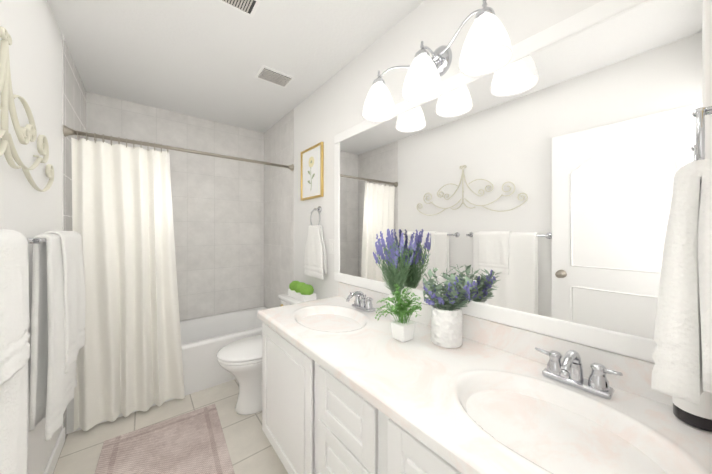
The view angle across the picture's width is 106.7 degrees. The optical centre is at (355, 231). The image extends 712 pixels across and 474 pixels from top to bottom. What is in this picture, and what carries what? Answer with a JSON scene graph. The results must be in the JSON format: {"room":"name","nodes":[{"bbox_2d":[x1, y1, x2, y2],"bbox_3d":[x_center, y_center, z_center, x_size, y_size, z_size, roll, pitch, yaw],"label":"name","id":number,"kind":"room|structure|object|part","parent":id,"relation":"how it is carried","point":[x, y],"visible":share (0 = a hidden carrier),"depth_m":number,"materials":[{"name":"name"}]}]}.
{"room":"bathroom","nodes":[
{"label":"bathroom","id":0,"kind":"room"},
{"bbox_2d":[0,0,61,473],"bbox_3d":[-1.312,0.045,0.935,0.100,2.470,3.490,0,0,-39],"label":"wall","id":1,"kind":"structure","parent":0,"point":[27,209],"depth_m":1.21,"materials":[{"name":"white paint"}]},
{"bbox_2d":[0,229,29,473],"bbox_3d":[-0.903,0.464,0.609,0.130,0.941,0.720,0,0,-39],"label":"towel rail","id":2,"kind":"object","parent":1,"relation":"attached to","point":[14,343],"visible":1,"depth_m":0.72,"materials":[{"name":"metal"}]},
{"bbox_2d":[0,26,53,191],"bbox_3d":[-1.203,-0.435,0.901,0.026,0.503,1.189,0,0,-39],"label":"art","id":3,"kind":"object","parent":1,"relation":"attached to","point":[27,133],"visible":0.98,"depth_m":0.96,"materials":[{"name":"beige metal"}]},
{"bbox_2d":[43,427,64,473],"bbox_3d":[-1.012,1.237,0.650,0.013,0.085,2.470,0,0,-39],"label":"baseboard","id":4,"kind":"structure","parent":1,"relation":"attached to","point":[53,460],"depth_m":1.46,"materials":[{"name":"white paint"}]},
{"bbox_2d":[27,231,85,440],"bbox_3d":[-1.418,0.416,1.253,0.128,0.838,0.730,0,0,-39],"label":"towel rail","id":5,"kind":"object","parent":1,"relation":"attached to","point":[58,314],"visible":1,"depth_m":1.12,"materials":[{"name":"white fabric"}]},
{"bbox_2d":[62,36,85,435],"bbox_3d":[-2.040,0.045,1.931,0.004,2.470,0.816,0,0,-39],"label":"wall tile","id":6,"kind":"structure","parent":1,"relation":"attached to","point":[73,103],"depth_m":1.75,"materials":[{"name":"grey tile"}]},
{"bbox_2d":[63,125,293,170],"bbox_3d":[-1.207,-0.620,2.103,1.511,0.068,0.068,0,0,-39],"label":"curtain rod","id":7,"kind":"object","parent":6,"relation":"attached to","point":[67,131],"visible":1,"depth_m":1.94,"materials":[{"name":"silver metal"}]},
{"bbox_2d":[71,130,184,430],"bbox_3d":[-1.543,0.308,1.837,0.594,1.894,0.080,0,0,-39],"label":"shower curtain","id":8,"kind":"object","parent":7,"relation":"hanging from","point":[129,359],"visible":0.98,"depth_m":1.80,"materials":[{"name":"white fabric"}]},
{"bbox_2d":[53,379,287,473],"bbox_3d":[-0.679,1.330,1.440,1.720,0.100,3.490,0,0,-39],"label":"floor","id":9,"kind":"structure","parent":0,"point":[251,450],"depth_m":1.68,"materials":[{"name":"tile"}]},
{"bbox_2d":[94,404,234,473],"bbox_3d":[-1.017,1.274,1.407,0.600,0.009,0.920,0,0,-36],"label":"bath rug","id":10,"kind":"object","parent":9,"relation":"on","point":[193,442],"visible":1,"depth_m":1.54,"materials":[{"name":"fabric"}]},
{"bbox_2d":[66,306,267,433],"bbox_3d":[-1.469,1.090,2.431,1.508,0.380,0.744,0,0,-39],"label":"bathtub","id":11,"kind":"object","parent":9,"relation":"on","point":[205,340],"visible":0.23,"depth_m":2.23,"materials":[{"name":"white ceramic"}]},
{"bbox_2d":[216,294,317,414],"bbox_3d":[-0.658,0.917,2.033,0.739,0.727,0.470,0,0,-39],"label":"toilet","id":12,"kind":"object","parent":9,"relation":"on","point":[240,360],"visible":0.4,"depth_m":1.86,"materials":[{"name":"white ceramic"}]},
{"bbox_2d":[288,281,315,301],"bbox_3d":[-0.454,0.487,2.194,0.120,0.130,0.313,0,0,-39],"label":"potted plant","id":13,"kind":"object","parent":12,"relation":"on","point":[301,291],"visible":1,"depth_m":2.11,"materials":[{"name":"green plant"}]},
{"bbox_2d":[257,298,711,473],"bbox_3d":[0.186,0.895,1.101,0.586,0.770,1.677,0,0,-39],"label":"bathroom vanity","id":14,"kind":"object","parent":9,"relation":"on","point":[351,384],"depth_m":0.81,"materials":[{"name":"white paint"}]},
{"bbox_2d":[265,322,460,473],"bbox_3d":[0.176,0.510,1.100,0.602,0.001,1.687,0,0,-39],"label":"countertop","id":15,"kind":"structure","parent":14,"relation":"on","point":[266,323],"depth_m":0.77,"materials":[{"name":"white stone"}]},
{"bbox_2d":[373,229,418,320],"bbox_3d":[0.188,0.226,1.378,0.152,0.482,0.272,0,0,-39],"label":"potted plant","id":16,"kind":"object","parent":15,"relation":"on","point":[393,273],"visible":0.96,"depth_m":1.37,"materials":[{"name":"purple plant"}]},
{"bbox_2d":[375,284,421,341],"bbox_3d":[0.206,0.347,1.150,0.246,0.239,0.249,0,0,-39],"label":"potted plant","id":17,"kind":"object","parent":15,"relation":"on","point":[402,329],"visible":1,"depth_m":1.14,"materials":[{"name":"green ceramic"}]},
{"bbox_2d":[423,267,476,347],"bbox_3d":[0.358,0.308,1.101,0.229,0.317,0.264,0,0,-39],"label":"potted plant","id":18,"kind":"object","parent":15,"relation":"on","point":[447,315],"visible":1,"depth_m":1.07,"materials":[{"name":"white"}]},
{"bbox_2d":[672,391,711,431],"bbox_3d":[0.837,0.383,0.650,0.077,0.166,0.077,0,0,-39],"label":"soap bottle","id":19,"kind":"object","parent":15,"relation":"on","point":[698,416],"visible":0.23,"depth_m":0.63,"materials":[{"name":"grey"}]},
{"bbox_2d":[47,0,424,132],"bbox_3d":[-0.679,-1.240,1.441,1.720,0.100,3.490,0,0,-39],"label":"ceiling","id":20,"kind":"structure","parent":0,"point":[205,59],"depth_m":1.71,"materials":[{"name":"white paint"}]},
{"bbox_2d":[217,0,260,17],"bbox_3d":[-0.646,-1.184,1.319,0.300,0.011,0.140,0,0,-39],"label":"ceiling vent","id":21,"kind":"object","parent":20,"relation":"in","point":[248,7],"visible":1,"depth_m":1.38,"materials":[{"name":"white metal"}]},
{"bbox_2d":[254,65,294,87],"bbox_3d":[-0.625,-1.183,2.039,0.250,0.012,0.180,0,0,-39],"label":"ceiling vent","id":22,"kind":"object","parent":20,"relation":"in","point":[273,76],"visible":1,"depth_m":2.02,"materials":[{"name":"white metal"}]},
{"bbox_2d":[294,0,602,298],"bbox_3d":[-0.045,0.045,1.946,0.100,2.470,3.490,0,0,-39],"label":"wall","id":23,"kind":"structure","parent":0,"point":[329,110],"depth_m":1.69,"materials":[{"name":"white paint"}]},
{"bbox_2d":[264,108,293,308],"bbox_3d":[-0.855,0.045,2.877,0.004,2.470,0.816,0,0,-39],"label":"wall tile","id":24,"kind":"structure","parent":23,"relation":"attached to","point":[278,218],"depth_m":2.85,"materials":[{"name":"grey tile"}]},
{"bbox_2d":[301,142,323,200],"bbox_3d":[-0.382,-0.500,2.268,0.022,0.440,0.365,0,0,-39],"label":"picture","id":25,"kind":"object","parent":23,"relation":"attached to","point":[312,172],"visible":1,"depth_m":2.25,"materials":[{"name":"white paper"}]},
{"bbox_2d":[304,206,326,279],"bbox_3d":[-0.326,0.080,2.157,0.072,0.576,0.290,0,0,-39],"label":"towel ring","id":26,"kind":"object","parent":23,"relation":"attached to","point":[315,262],"visible":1,"depth_m":2.12,"materials":[{"name":"white fabric"}]},
{"bbox_2d":[362,0,511,121],"bbox_3d":[0.322,-0.756,1.209,0.242,0.277,0.736,0,0,-39],"label":"sconce","id":27,"kind":"object","parent":23,"relation":"attached to","point":[441,58],"depth_m":1.11,"materials":[{"name":"white glass"}]},
{"bbox_3d":[0.296,-0.697,1.189,0.176,0.158,0.736,0,0,-39],"label":"vanity light sconce shade","id":28,"kind":"part","parent":27,"relation":"part of","materials":[{"name":"white glass"}]},
{"bbox_2d":[334,0,711,362],"bbox_3d":[0.386,-0.173,1.297,0.030,1.074,1.722,0,0,-39],"label":"mirror","id":29,"kind":"object","parent":23,"relation":"attached to","point":[528,186],"visible":0.75,"depth_m":0.91,"materials":[{"name":"clear mirror"}]},
{"bbox_3d":[-1.736,0.045,2.765,1.520,2.470,0.100,0,0,-39],"label":"wall","id":30,"kind":"structure","parent":0,"visible":0},
{"bbox_2d":[86,92,263,320],"bbox_3d":[-1.703,-0.105,2.725,1.520,2.170,0.004,0,0,-39],"label":"wall tile","id":31,"kind":"structure","parent":30,"relation":"attached to","point":[218,211],"depth_m":2.82,"materials":[{"name":"grey tile"}]},
{"bbox_3d":[0.379,0.045,0.115,1.520,2.470,0.100,0,0,-39],"label":"wall","id":32,"kind":"structure","parent":0,"visible":0},
{"bbox_2d":[651,106,711,404],"bbox_3d":[0.725,0.006,0.547,0.360,0.569,0.141,0,0,-39],"label":"towel ring","id":33,"kind":"object","parent":32,"relation":"attached to","point":[682,359],"visible":1,"depth_m":0.49,"materials":[{"name":"white fabric"}]}
]}

